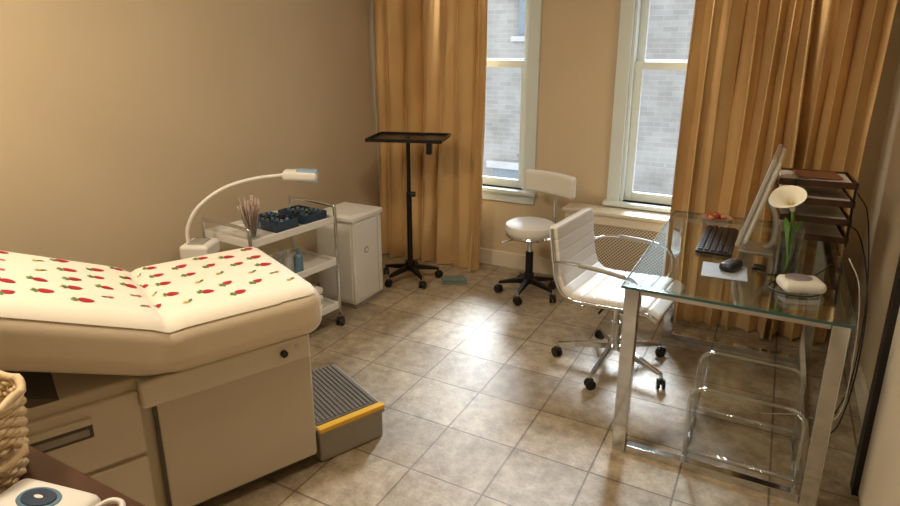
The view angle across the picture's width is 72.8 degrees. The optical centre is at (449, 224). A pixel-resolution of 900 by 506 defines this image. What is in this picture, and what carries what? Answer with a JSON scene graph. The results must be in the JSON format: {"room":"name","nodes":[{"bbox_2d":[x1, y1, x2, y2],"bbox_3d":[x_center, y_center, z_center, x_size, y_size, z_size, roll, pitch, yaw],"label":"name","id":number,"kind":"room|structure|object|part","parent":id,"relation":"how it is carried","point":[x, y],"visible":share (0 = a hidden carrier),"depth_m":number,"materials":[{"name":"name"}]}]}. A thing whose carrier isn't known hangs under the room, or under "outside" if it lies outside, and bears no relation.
{"room":"examination room","nodes":[
{"label":"examination room","id":0,"kind":"room"},
{"bbox_2d":[34,429,89,451],"bbox_3d":[-1.235,0.669,1.841,0.260,0.028,0.018,-12,20,-36],"label":"handle","id":1,"kind":"object","parent":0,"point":[68,439],"depth_m":1.87,"materials":[{"name":"grey plastic"}]},
{"bbox_2d":[0,0,379,271],"bbox_3d":[-1.832,-0.486,2.591,0.150,2.750,5.790,9,18,27],"label":"wall","id":2,"kind":"structure","parent":0,"point":[118,118],"depth_m":3.15,"materials":[{"name":"paint"}]},
{"bbox_2d":[303,272,319,284],"bbox_3d":[-1.774,0.796,2.890,0.018,0.120,5.422,9,18,27],"label":"baseboard","id":3,"kind":"structure","parent":2,"relation":"attached to","point":[313,279],"depth_m":4.32,"materials":[{"name":"paint"}]},
{"bbox_2d":[373,0,487,271],"bbox_3d":[-0.149,-0.968,4.454,0.966,2.613,0.218,9,18,27],"label":"curtain","id":4,"kind":"object","parent":2,"relation":"hanging from","point":[431,55],"visible":0.92,"depth_m":4.52,"materials":[{"name":"orange fabric"}]},
{"bbox_2d":[480,248,849,319],"bbox_3d":[0.958,0.345,4.446,3.300,0.120,0.018,9,18,27],"label":"baseboard","id":5,"kind":"structure","parent":2,"relation":"attached to","point":[488,256],"depth_m":4.67,"materials":[{"name":"paint"}]},
{"bbox_2d":[203,253,861,505],"bbox_3d":[-0.312,1.110,2.204,3.600,0.100,5.790,9,18,27],"label":"floor","id":6,"kind":"structure","parent":0,"point":[480,410],"depth_m":2.87,"materials":[{"name":"tile"}]},
{"bbox_2d":[9,445,144,505],"bbox_3d":[-1.020,0.939,1.321,0.690,0.720,0.450,9,18,27],"label":"side table","id":7,"kind":"object","parent":6,"relation":"on","point":[41,466],"visible":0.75,"depth_m":1.35,"materials":[{"name":"brown wood"}]},
{"bbox_2d":[0,370,28,493],"bbox_3d":[-1.031,0.460,1.298,0.242,0.214,0.248,-8,18,-25],"label":"wicker basket","id":8,"kind":"object","parent":7,"relation":"on","point":[14,450],"visible":1,"depth_m":1.29,"materials":[{"name":"beige wicker"}]},
{"bbox_2d":[0,478,125,505],"bbox_3d":[-0.785,0.575,1.177,0.283,0.062,0.169,5,17,16],"label":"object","id":9,"kind":"object","parent":7,"relation":"on","point":[26,492],"visible":1,"depth_m":1.21,"materials":[{"name":"white plastic"}]},
{"bbox_3d":[-0.718,0.580,1.163,0.181,0.048,0.077,-8,18,-25],"label":"cord","id":10,"kind":"part","parent":9,"relation":"part of","materials":[{"name":"white plastic"}]},
{"bbox_2d":[0,247,321,505],"bbox_3d":[-1.303,0.481,2.089,1.623,1.172,0.670,-12,20,-36],"label":"examination table","id":11,"kind":"object","parent":6,"relation":"on","point":[188,381],"visible":0.99,"depth_m":2.06,"materials":[{"name":"beige leather"}]},
{"bbox_3d":[-1.230,0.634,1.825,0.280,0.025,0.018,-12,20,-36],"label":"drawer pull","id":12,"kind":"part","parent":11,"relation":"part of","materials":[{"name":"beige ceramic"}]},
{"bbox_3d":[-1.243,0.694,1.860,0.560,0.230,0.034,-12,20,-36],"label":"drawer","id":13,"kind":"part","parent":11,"relation":"part of","materials":[{"name":"beige wood"}]},
{"bbox_3d":[-1.243,0.932,1.929,0.560,0.235,0.034,-12,20,-36],"label":"drawer","id":14,"kind":"part","parent":11,"relation":"part of","materials":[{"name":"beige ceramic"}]},
{"bbox_2d":[0,248,293,307],"bbox_3d":[-1.282,0.091,2.019,0.994,0.384,1.476,9,18,27],"label":"print","id":15,"kind":"object","parent":11,"relation":"attached to","point":[242,277],"depth_m":2.14},
{"bbox_3d":[-0.606,0.472,2.232,0.026,0.026,0.016,-12,20,-36],"label":"release knob","id":16,"kind":"part","parent":11,"relation":"part of","materials":[{"name":"black plastic"}]},
{"bbox_2d":[179,168,317,258],"bbox_3d":[-1.110,0.221,3.260,0.834,1.019,0.292,-9,18,-28],"label":"lamp","id":17,"kind":"object","parent":6,"relation":"on","point":[195,247],"visible":0.6,"depth_m":3.09,"materials":[{"name":"white plastic"}]},
{"bbox_3d":[-1.274,0.083,3.100,0.080,0.006,0.100,1,16,3],"label":"control panel","id":18,"kind":"part","parent":17,"relation":"part of","materials":[{"name":"grey plastic"}]},
{"bbox_2d":[201,195,344,324],"bbox_3d":[-0.996,0.284,3.499,0.435,0.765,0.662,11,19,33],"label":"utility cart","id":19,"kind":"object","parent":6,"relation":"on","point":[235,233],"visible":0.44,"depth_m":3.45,"materials":[{"name":"white plastic"}]},
{"bbox_3d":[-1.165,0.319,3.251,0.404,0.695,0.019,11,19,33],"label":"frame","id":20,"kind":"part","parent":19,"relation":"part of","materials":[{"name":"silver metal"}]},
{"bbox_2d":[237,195,260,238],"bbox_3d":[-1.034,-0.037,3.176,0.112,0.221,0.120,9,18,27],"label":"brushes","id":21,"kind":"object","parent":19,"relation":"on","point":[252,207],"visible":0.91,"depth_m":3.16,"materials":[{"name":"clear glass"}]},
{"bbox_2d":[205,223,302,245],"bbox_3d":[-0.996,0.010,3.420,0.370,0.006,0.600,11,19,33],"label":"shelf","id":22,"kind":"object","parent":19,"relation":"attached to","point":[221,229],"depth_m":3.25,"materials":[{"name":"white plastic"}]},
{"bbox_2d":[257,211,298,232],"bbox_3d":[-0.988,-0.021,3.406,0.240,0.062,0.156,11,19,33],"label":"rack","id":23,"kind":"object","parent":19,"relation":"on","point":[270,221],"visible":0.87,"depth_m":3.35,"materials":[{"name":"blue plastic"}]},
{"bbox_2d":[272,248,303,272],"bbox_3d":[-1.000,0.219,3.360,0.232,0.147,0.322,11,19,33],"label":"bottles","id":24,"kind":"object","parent":19,"relation":"on","point":[287,257],"visible":0.26,"depth_m":3.44,"materials":[{"name":"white plastic"}]},
{"bbox_2d":[272,249,281,262],"bbox_3d":[-0.999,0.194,3.522,0.052,0.106,0.052,11,19,33],"label":"bottle","id":25,"kind":"object","parent":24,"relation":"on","point":[277,256],"depth_m":3.50,"materials":[{"name":"clear plastic"}]},
{"bbox_2d":[278,205,326,224],"bbox_3d":[-0.860,-0.064,3.553,0.240,0.062,0.156,11,19,33],"label":"rack","id":26,"kind":"object","parent":19,"relation":"on","point":[306,215],"visible":0.84,"depth_m":3.51,"materials":[{"name":"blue plastic"}]},
{"bbox_2d":[281,251,329,272],"bbox_3d":[-0.996,0.260,3.492,0.370,0.006,0.600,11,19,33],"label":"shelf","id":27,"kind":"object","parent":19,"relation":"attached to","point":[313,262],"depth_m":3.63,"materials":[{"name":"white plastic"}]},
{"bbox_3d":[-0.828,0.181,3.728,0.404,0.695,0.019,11,19,33],"label":"frame","id":28,"kind":"part","parent":19,"relation":"part of","materials":[{"name":"silver metal"}]},
{"bbox_2d":[311,284,323,308],"bbox_3d":[-0.970,0.458,3.535,0.280,0.150,0.400,11,19,33],"label":"towels","id":29,"kind":"object","parent":19,"relation":"on","point":[319,289],"visible":0.06,"depth_m":3.60,"materials":[{"name":"white fabric"}]},
{"bbox_2d":[321,301,331,308],"bbox_3d":[-0.996,0.529,3.570,0.370,0.006,0.600,11,19,33],"label":"shelf","id":30,"kind":"object","parent":19,"relation":"attached to","point":[327,304],"depth_m":3.71,"materials":[{"name":"white plastic"}]},
{"bbox_2d":[311,364,384,460],"bbox_3d":[-0.542,0.821,2.725,0.310,0.165,0.466,-12,20,-36],"label":"step stool","id":31,"kind":"object","parent":6,"relation":"on","point":[347,416],"visible":0.8,"depth_m":2.60,"materials":[{"name":"grey plastic"}]},
{"bbox_2d":[316,202,382,308],"bbox_3d":[-0.662,0.196,4.055,0.320,0.623,0.330,9,18,27],"label":"storage cabinet","id":32,"kind":"object","parent":6,"relation":"on","point":[358,225],"visible":0.87,"depth_m":3.94,"materials":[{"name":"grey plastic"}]},
{"bbox_3d":[-0.737,0.234,3.922,0.260,0.505,0.009,9,18,27],"label":"panel","id":33,"kind":"part","parent":32,"relation":"part of","materials":[{"name":"white plastic"}]},
{"bbox_3d":[-0.529,0.213,3.986,0.008,0.510,0.280,9,18,27],"label":"door panel","id":34,"kind":"part","parent":32,"relation":"part of","materials":[{"name":"white plastic"}]},
{"bbox_2d":[365,131,450,288],"bbox_3d":[-0.276,-0.115,4.357,0.520,1.052,0.438,3,16,10],"label":"tray stand","id":35,"kind":"object","parent":6,"relation":"on","point":[410,264],"visible":1,"depth_m":4.31,"materials":[{"name":"black metal"}]},
{"bbox_3d":[-0.384,0.296,4.503,0.210,0.058,0.035,8,18,25],"label":"leg","id":36,"kind":"part","parent":35,"relation":"part of","materials":[{"name":"black metal"}]},
{"bbox_3d":[-0.363,0.330,4.387,0.035,0.058,0.210,15,22,42],"label":"leg","id":37,"kind":"part","parent":35,"relation":"part of","materials":[{"name":"black metal"}]},
{"bbox_2d":[365,131,450,154],"bbox_3d":[-0.280,-0.557,4.206,0.604,0.117,0.501,9,18,27],"label":"tray","id":38,"kind":"object","parent":35,"relation":"on","point":[428,139],"depth_m":4.18,"materials":[{"name":"black metal"}]},
{"bbox_3d":[-0.241,0.335,4.370,0.035,0.058,0.210,-8,18,-27],"label":"leg","id":39,"kind":"part","parent":35,"relation":"part of","materials":[{"name":"black metal"}]},
{"bbox_3d":[-0.186,0.304,4.476,0.210,0.058,0.035,-3,16,-9],"label":"leg","id":40,"kind":"part","parent":35,"relation":"part of","materials":[{"name":"black metal"}]},
{"bbox_2d":[442,275,466,283],"bbox_3d":[0.031,0.395,4.423,0.180,0.036,0.100,0,16,-2],"label":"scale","id":41,"kind":"object","parent":6,"relation":"on","point":[448,279],"visible":1,"depth_m":4.39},
{"bbox_2d":[480,185,534,253],"bbox_3d":[0.217,-0.038,4.867,1.020,0.620,0.220,9,18,27],"label":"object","id":42,"kind":"object","parent":6,"relation":"on","point":[495,214],"depth_m":4.67,"materials":[{"name":"paint"}]},
{"bbox_3d":[0.169,-0.248,4.714,1.020,0.070,0.020,9,18,27],"label":"apron","id":43,"kind":"part","parent":42,"relation":"part of","materials":[{"name":"white wood"}]},
{"bbox_2d":[482,184,537,196],"bbox_3d":[0.175,-0.299,4.711,1.060,0.030,0.115,9,18,27],"label":"window sill","id":44,"kind":"structure","parent":42,"relation":"attached to","point":[489,188],"depth_m":4.53,"materials":[{"name":"paint"}]},
{"bbox_2d":[494,169,575,305],"bbox_3d":[0.554,0.080,4.077,0.453,0.835,0.432,-15,22,-41],"label":"stool","id":45,"kind":"object","parent":6,"relation":"on","point":[529,230],"visible":0.98,"depth_m":4.07,"materials":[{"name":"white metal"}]},
{"bbox_3d":[0.438,0.377,4.198,0.205,0.063,0.035,3,16,9],"label":"leg","id":46,"kind":"part","parent":45,"relation":"part of","materials":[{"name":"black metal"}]},
{"bbox_3d":[0.490,0.407,4.096,0.035,0.063,0.205,9,18,27],"label":"leg","id":47,"kind":"part","parent":45,"relation":"part of","materials":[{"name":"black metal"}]},
{"bbox_2d":[505,217,554,239],"bbox_3d":[0.539,0.017,4.077,0.344,0.085,0.344,9,18,27],"label":"seat cushion","id":48,"kind":"object","parent":45,"relation":"on","point":[519,228],"depth_m":3.97,"materials":[{"name":"white leather"}]},
{"bbox_3d":[0.611,0.402,4.112,0.035,0.063,0.205,-15,22,-43],"label":"leg","id":49,"kind":"part","parent":45,"relation":"part of","materials":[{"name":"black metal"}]},
{"bbox_3d":[0.630,0.369,4.227,0.205,0.063,0.035,-8,18,-26],"label":"leg","id":50,"kind":"part","parent":45,"relation":"part of","materials":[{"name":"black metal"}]},
{"bbox_3d":[0.678,-0.278,4.079,0.087,0.150,0.410,-15,22,-42],"label":"backrest","id":51,"kind":"part","parent":45,"relation":"part of","materials":[{"name":"white leather"}]},
{"bbox_2d":[562,202,669,276],"bbox_3d":[1.444,0.231,4.013,1.440,0.580,0.185,9,18,27],"label":"radiator cover","id":52,"kind":"object","parent":6,"relation":"on","point":[612,253],"visible":0.2,"depth_m":4.05,"materials":[{"name":"metal"}]},
{"bbox_2d":[593,224,665,275],"bbox_3d":[1.131,0.200,4.101,0.580,0.390,0.005,9,18,27],"label":"grille","id":53,"kind":"object","parent":52,"relation":"attached to","point":[613,253],"depth_m":4.05,"materials":[{"name":"beige metal"}]},
{"bbox_2d":[549,208,685,389],"bbox_3d":[0.859,0.376,3.157,0.629,0.779,0.630,11,19,33],"label":"office chair","id":54,"kind":"object","parent":6,"relation":"on","point":[580,278],"visible":0.98,"depth_m":3.14,"materials":[{"name":"white leather"}]},
{"bbox_3d":[0.730,0.635,3.291,0.300,0.073,0.034,5,17,17],"label":"leg","id":55,"kind":"part","parent":54,"relation":"part of","materials":[{"name":"silver metal"}]},
{"bbox_3d":[0.700,0.296,2.930,0.453,0.209,0.059,11,19,33],"label":"armrest","id":56,"kind":"part","parent":54,"relation":"part of","materials":[{"name":"silver metal"}]},
{"bbox_3d":[0.784,0.682,3.130,0.034,0.073,0.300,12,20,35],"label":"leg","id":57,"kind":"part","parent":54,"relation":"part of","materials":[{"name":"silver metal"}]},
{"bbox_3d":[0.731,0.237,2.921,0.563,0.367,0.015,11,19,33],"label":"rail","id":58,"kind":"part","parent":54,"relation":"part of","materials":[{"name":"silver metal"}]},
{"bbox_3d":[0.873,0.607,3.390,0.034,0.073,0.300,0,16,0],"label":"leg","id":59,"kind":"part","parent":54,"relation":"part of","materials":[{"name":"silver metal"}]},
{"bbox_3d":[1.000,0.173,3.353,0.453,0.209,0.059,11,19,33],"label":"armrest","id":60,"kind":"part","parent":54,"relation":"part of","materials":[{"name":"silver metal"}]},
{"bbox_3d":[0.961,0.682,3.129,0.034,0.073,0.300,-11,20,-34],"label":"leg","id":61,"kind":"part","parent":54,"relation":"part of","materials":[{"name":"silver metal"}]},
{"bbox_3d":[1.016,0.636,3.290,0.300,0.073,0.034,-5,17,-17],"label":"leg","id":62,"kind":"part","parent":54,"relation":"part of","materials":[{"name":"silver metal"}]},
{"bbox_2d":[606,200,669,213],"bbox_3d":[1.582,0.167,4.163,1.020,0.620,0.220,9,18,27],"label":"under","id":63,"kind":"object","parent":6,"relation":"on","point":[623,200],"depth_m":4.14,"materials":[{"name":"paint"}]},
{"bbox_2d":[602,199,670,212],"bbox_3d":[1.541,-0.095,4.007,1.060,0.030,0.115,9,18,27],"label":"window sill","id":64,"kind":"structure","parent":63,"relation":"attached to","point":[664,208],"depth_m":4.10,"materials":[{"name":"paint"}]},
{"bbox_3d":[1.535,-0.044,4.010,1.020,0.070,0.020,9,18,27],"label":"apron","id":65,"kind":"part","parent":63,"relation":"part of","materials":[{"name":"beige wood"}]},
{"bbox_2d":[611,210,856,505],"bbox_3d":[1.306,0.485,2.832,0.769,0.750,1.294,9,18,27],"label":"glass desk","id":66,"kind":"object","parent":6,"relation":"on","point":[814,452],"visible":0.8,"depth_m":2.41,"materials":[{"name":"silver metal"}]},
{"bbox_3d":[0.718,0.593,2.489,0.054,0.735,0.050,9,18,27],"label":"leg","id":67,"kind":"part","parent":66,"relation":"part of","materials":[{"name":"silver metal"}]},
{"bbox_3d":[1.276,0.303,3.487,0.054,0.735,0.050,9,18,27],"label":"leg","id":68,"kind":"part","parent":66,"relation":"part of","materials":[{"name":"silver metal"}]},
{"bbox_3d":[1.024,0.974,2.428,0.637,0.035,0.040,9,18,27],"label":"rail","id":69,"kind":"part","parent":66,"relation":"part of","materials":[{"name":"silver metal"}]},
{"bbox_2d":[695,225,738,256],"bbox_3d":[1.266,0.069,2.882,0.150,0.021,0.440,9,18,27],"label":"keyboard","id":70,"kind":"object","parent":66,"relation":"on","point":[715,240],"visible":1,"depth_m":2.83,"materials":[{"name":"black plastic"}]},
{"bbox_2d":[702,212,732,221],"bbox_3d":[1.429,-0.048,3.264,0.154,0.032,0.154,9,18,27],"label":"plate","id":71,"kind":"object","parent":66,"relation":"on","point":[715,216],"visible":1,"depth_m":3.24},
{"bbox_2d":[701,261,747,281],"bbox_3d":[1.124,0.190,2.499,0.170,0.003,0.180,7,18,23],"label":"mouse pad","id":72,"kind":"object","parent":66,"relation":"on","point":[709,269],"visible":0.96,"depth_m":2.47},
{"bbox_2d":[719,258,742,271],"bbox_3d":[1.158,0.164,2.514,0.110,0.039,0.060,-14,21,-40],"label":"computer mouse","id":73,"kind":"object","parent":72,"relation":"on","point":[732,264],"visible":1,"depth_m":2.49,"materials":[{"name":"black plastic"}]},
{"bbox_3d":[1.582,0.008,3.230,0.637,0.025,0.040,9,18,27],"label":"rail","id":74,"kind":"part","parent":66,"relation":"part of","materials":[{"name":"silver metal"}]},
{"bbox_3d":[1.582,0.685,3.427,0.637,0.035,0.040,9,18,27],"label":"rail","id":75,"kind":"part","parent":66,"relation":"part of","materials":[{"name":"silver metal"}]},
{"bbox_3d":[1.024,0.297,2.232,0.637,0.025,0.040,9,18,27],"label":"rail","id":76,"kind":"part","parent":66,"relation":"part of","materials":[{"name":"silver metal"}]},
{"bbox_3d":[1.306,0.130,2.729,0.765,0.011,1.290,9,18,27],"label":"glass","id":77,"kind":"part","parent":66,"relation":"part of","materials":[{"name":"clear glass"}]},
{"bbox_2d":[735,144,786,255],"bbox_3d":[1.404,-0.110,2.728,0.153,0.450,0.490,9,19,29],"label":"computer monitor","id":78,"kind":"object","parent":66,"relation":"on","point":[762,196],"visible":1,"depth_m":2.57,"materials":[{"name":"metal"}]},
{"bbox_3d":[1.437,-0.006,2.738,0.075,0.245,0.023,9,19,29],"label":"stand arm","id":79,"kind":"part","parent":78,"relation":"part of","materials":[{"name":"metal"}]},
{"bbox_2d":[769,185,806,272],"bbox_3d":[1.299,0.034,2.380,0.124,0.369,0.262,13,21,38],"label":"flower","id":80,"kind":"object","parent":66,"relation":"on","point":[788,196],"visible":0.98,"depth_m":2.38,"materials":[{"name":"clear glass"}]},
{"bbox_3d":[1.362,0.060,2.447,0.025,0.251,0.012,9,18,27],"label":"lily stem","id":81,"kind":"part","parent":80,"relation":"part of","materials":[{"name":"green plant"}]},
{"bbox_2d":[751,264,831,275],"bbox_3d":[1.431,0.183,2.488,0.373,0.020,0.153,-1,16,-4],"label":"power cable","id":82,"kind":"object","parent":66,"relation":"on","point":[755,267],"visible":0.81,"depth_m":2.50,"materials":[{"name":"black plastic"}]},
{"bbox_2d":[768,273,826,297],"bbox_3d":[1.306,0.220,2.301,0.188,0.054,0.160,2,16,8],"label":"dock","id":83,"kind":"object","parent":66,"relation":"on","point":[791,282],"visible":1,"depth_m":2.27,"materials":[{"name":"white plastic"}]},
{"bbox_3d":[1.609,0.878,2.771,0.030,0.030,1.130,9,18,27],"label":"rail","id":84,"kind":"part","parent":66,"relation":"part of","materials":[{"name":"silver metal"}]},
{"bbox_3d":[1.888,0.394,3.171,0.054,0.735,0.050,9,18,27],"label":"leg","id":85,"kind":"part","parent":66,"relation":"part of","materials":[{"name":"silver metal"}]},
{"bbox_2d":[776,168,859,247],"bbox_3d":[1.740,-0.098,2.945,0.316,0.306,0.292,7,18,23],"label":"tray","id":86,"kind":"object","parent":66,"relation":"on","point":[823,215],"visible":0.8,"depth_m":2.86,"materials":[{"name":"brown wood"}]},
{"bbox_3d":[1.598,-0.070,2.860,0.012,0.300,0.012,7,18,23],"label":"post","id":87,"kind":"part","parent":86,"relation":"part of","materials":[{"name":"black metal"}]},
{"bbox_3d":[1.817,-0.042,2.765,0.012,0.300,0.012,7,18,23],"label":"post","id":88,"kind":"part","parent":86,"relation":"part of","materials":[{"name":"black metal"}]},
{"bbox_3d":[1.330,0.684,2.173,0.054,0.735,0.050,9,18,27],"label":"leg","id":89,"kind":"part","parent":66,"relation":"part of","materials":[{"name":"silver metal"}]},
{"bbox_3d":[1.609,0.198,2.573,0.030,0.025,1.130,9,18,27],"label":"rail","id":90,"kind":"part","parent":66,"relation":"part of","materials":[{"name":"silver metal"}]},
{"bbox_2d":[681,352,807,488],"bbox_3d":[1.218,0.782,2.524,0.421,0.350,0.358,9,18,27],"label":"stool","id":91,"kind":"object","parent":6,"relation":"on","point":[796,442],"visible":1,"depth_m":2.50,"materials":[{"name":"clear plastic"}]},
{"bbox_2d":[663,0,896,344],"bbox_3d":[1.774,-0.633,3.301,0.980,2.613,0.239,9,18,27],"label":"curtain","id":92,"kind":"object","parent":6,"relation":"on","point":[803,76],"visible":0.73,"depth_m":3.36,"materials":[{"name":"orange fabric"}]},
{"bbox_2d":[761,193,869,435],"bbox_3d":[1.776,0.392,2.787,0.770,0.950,0.291,-14,21,-39],"label":"cables","id":93,"kind":"object","parent":6,"relation":"on","point":[866,270],"visible":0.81,"depth_m":2.69,"materials":[{"name":"black plastic"}]},
{"bbox_2d":[522,0,635,258],"bbox_3d":[0.904,-0.961,4.227,0.700,2.750,0.200,9,18,27],"label":"wall","id":94,"kind":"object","parent":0,"point":[579,38],"visible":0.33,"depth_m":4.16,"materials":[{"name":"paint"}]},
{"bbox_2d":[523,0,541,191],"bbox_3d":[0.580,-1.144,4.222,0.085,1.905,0.025,9,18,27],"label":"window frame","id":95,"kind":"structure","parent":94,"relation":"attached to","point":[535,6],"depth_m":4.26,"materials":[{"name":"paint"}]},
{"bbox_2d":[606,0,634,201],"bbox_3d":[1.122,-1.063,3.942,0.085,1.905,0.025,9,18,27],"label":"window frame","id":96,"kind":"structure","parent":94,"relation":"attached to","point":[627,9],"depth_m":4.00,"materials":[{"name":"paint"}]},
{"bbox_2d":[838,0,899,307],"bbox_3d":[2.213,-0.765,3.552,0.570,2.750,0.200,9,18,27],"label":"wall","id":97,"kind":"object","parent":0,"point":[873,145],"visible":0.11,"depth_m":3.46,"materials":[{"name":"paint"}]},
{"bbox_2d":[850,57,899,392],"bbox_3d":[1.208,-0.031,1.024,0.150,2.750,5.790,9,18,27],"label":"wall","id":98,"kind":"structure","parent":0,"point":[884,210],"depth_m":3.04,"materials":[{"name":"paint"}]},
{"bbox_2d":[845,309,868,425],"bbox_3d":[1.118,1.229,1.399,0.018,0.120,5.422,9,18,27],"label":"baseboard","id":99,"kind":"structure","parent":98,"relation":"attached to","point":[861,390],"depth_m":2.98,"materials":[{"name":"paint"}]},
{"bbox_2d":[858,307,899,505],"bbox_3d":[1.320,0.165,1.585,0.040,2.040,1.150,9,18,27],"label":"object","id":100,"kind":"object","parent":98,"relation":"attached to","point":[880,480],"visible":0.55,"depth_m":2.03,"materials":[{"name":"paint"}]},
{"bbox_2d":[850,254,899,495],"bbox_3d":[1.550,0.537,2.203,0.022,1.000,0.070,9,18,27],"label":"seal","id":101,"kind":"object","parent":100,"relation":"attached to","point":[894,302],"visible":1,"depth_m":2.19,"materials":[{"name":"black plastic"}]},
{"bbox_3d":[0.221,-2.225,4.242,0.850,0.330,0.200,9,18,27],"label":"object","id":102,"kind":"object","parent":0,"visible":0},
{"bbox_2d":[483,0,529,189],"bbox_3d":[0.215,-1.240,4.516,0.850,1.885,0.225,9,18,27],"label":"window","id":103,"kind":"structure","parent":102,"relation":"attached to","point":[490,63],"depth_m":4.42,"materials":[{"name":"paint"}]},
{"bbox_3d":[0.204,-0.357,4.749,0.710,0.060,0.035,9,18,27],"label":"bottom of the lower rail","id":104,"kind":"part","parent":103,"relation":"part of","materials":[{"name":"white wood"}]},
{"bbox_3d":[0.223,-1.208,4.539,0.710,0.060,0.035,9,18,27],"label":"upper rail bottom","id":105,"kind":"part","parent":103,"relation":"part of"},
{"bbox_3d":[0.538,-0.723,4.456,0.050,0.925,0.035,9,18,27],"label":"lower stile","id":106,"kind":"part","parent":103,"relation":"part of","materials":[{"name":"white wood"}]},
{"bbox_3d":[0.557,-1.573,4.246,0.050,0.925,0.035,9,18,27],"label":"upper stile","id":107,"kind":"part","parent":103,"relation":"part of","materials":[{"name":"white wood"}]},
{"bbox_3d":[1.587,-2.021,3.537,0.850,0.330,0.200,9,18,27],"label":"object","id":108,"kind":"object","parent":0,"visible":0},
{"bbox_2d":[620,0,687,204],"bbox_3d":[1.581,-1.036,3.812,0.850,1.885,0.225,9,18,27],"label":"window","id":109,"kind":"structure","parent":108,"relation":"attached to","point":[646,65],"depth_m":4.00,"materials":[{"name":"paint"}]},
{"bbox_3d":[1.234,-0.619,4.097,0.050,0.925,0.035,9,18,27],"label":"lower stile","id":110,"kind":"part","parent":109,"relation":"part of","materials":[{"name":"white wood"}]},
{"bbox_3d":[1.254,-1.469,3.887,0.050,0.925,0.035,9,18,27],"label":"upper stile","id":111,"kind":"part","parent":109,"relation":"part of","materials":[{"name":"white wood"}]},
{"bbox_3d":[1.569,-0.153,4.045,0.710,0.060,0.035,9,18,27],"label":"bottom of the lower rail","id":112,"kind":"part","parent":109,"relation":"part of","materials":[{"name":"white wood"}]},
{"bbox_3d":[1.588,-1.003,3.835,0.710,0.060,0.035,9,18,27],"label":"upper rail bottom","id":113,"kind":"part","parent":109,"relation":"part of","materials":[{"name":"white wood"}]},
{"label":"outside","id":114,"kind":"structure","parent":0,"visible":0},
{"bbox_3d":[2.454,5.129,8.448,16.000,0.100,4.900,9,18,27],"label":"ground","id":115,"kind":"structure","parent":114,"visible":0},
{"bbox_2d":[483,0,694,194],"bbox_3d":[4.565,0.157,8.898,14.000,9.200,0.300,9,18,27],"label":"brick wall","id":116,"kind":"structure","parent":115,"relation":"on","point":[670,21],"depth_m":9.22,"materials":[{"name":"white brick"}]},
{"bbox_2d":[486,160,518,169],"bbox_3d":[1.048,-1.007,10.325,0.900,0.120,0.120,9,18,27],"label":"lintel","id":117,"kind":"object","parent":116,"relation":"attached to","point":[489,163],"visible":0.56,"depth_m":10.35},
{"bbox_2d":[493,168,517,178],"bbox_3d":[1.058,-0.417,10.515,0.700,1.100,0.060,9,18,27],"label":"pane","id":118,"kind":"object","parent":116,"relation":"attached to","point":[497,172],"visible":0.14,"depth_m":10.41,"materials":[{"name":"glass"}]},
{"bbox_2d":[511,36,524,41],"bbox_3d":[1.396,-2.921,9.564,0.900,0.080,0.140,9,18,27],"label":"ledge","id":119,"kind":"object","parent":116,"relation":"attached to","point":[513,38],"visible":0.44,"depth_m":9.66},
{"bbox_2d":[518,0,525,35],"bbox_3d":[1.410,-3.485,9.428,0.700,1.100,0.060,9,18,27],"label":"pane","id":120,"kind":"object","parent":116,"relation":"attached to","point":[522,3],"visible":0.28,"depth_m":9.61,"materials":[{"name":"glass"}]}
]}

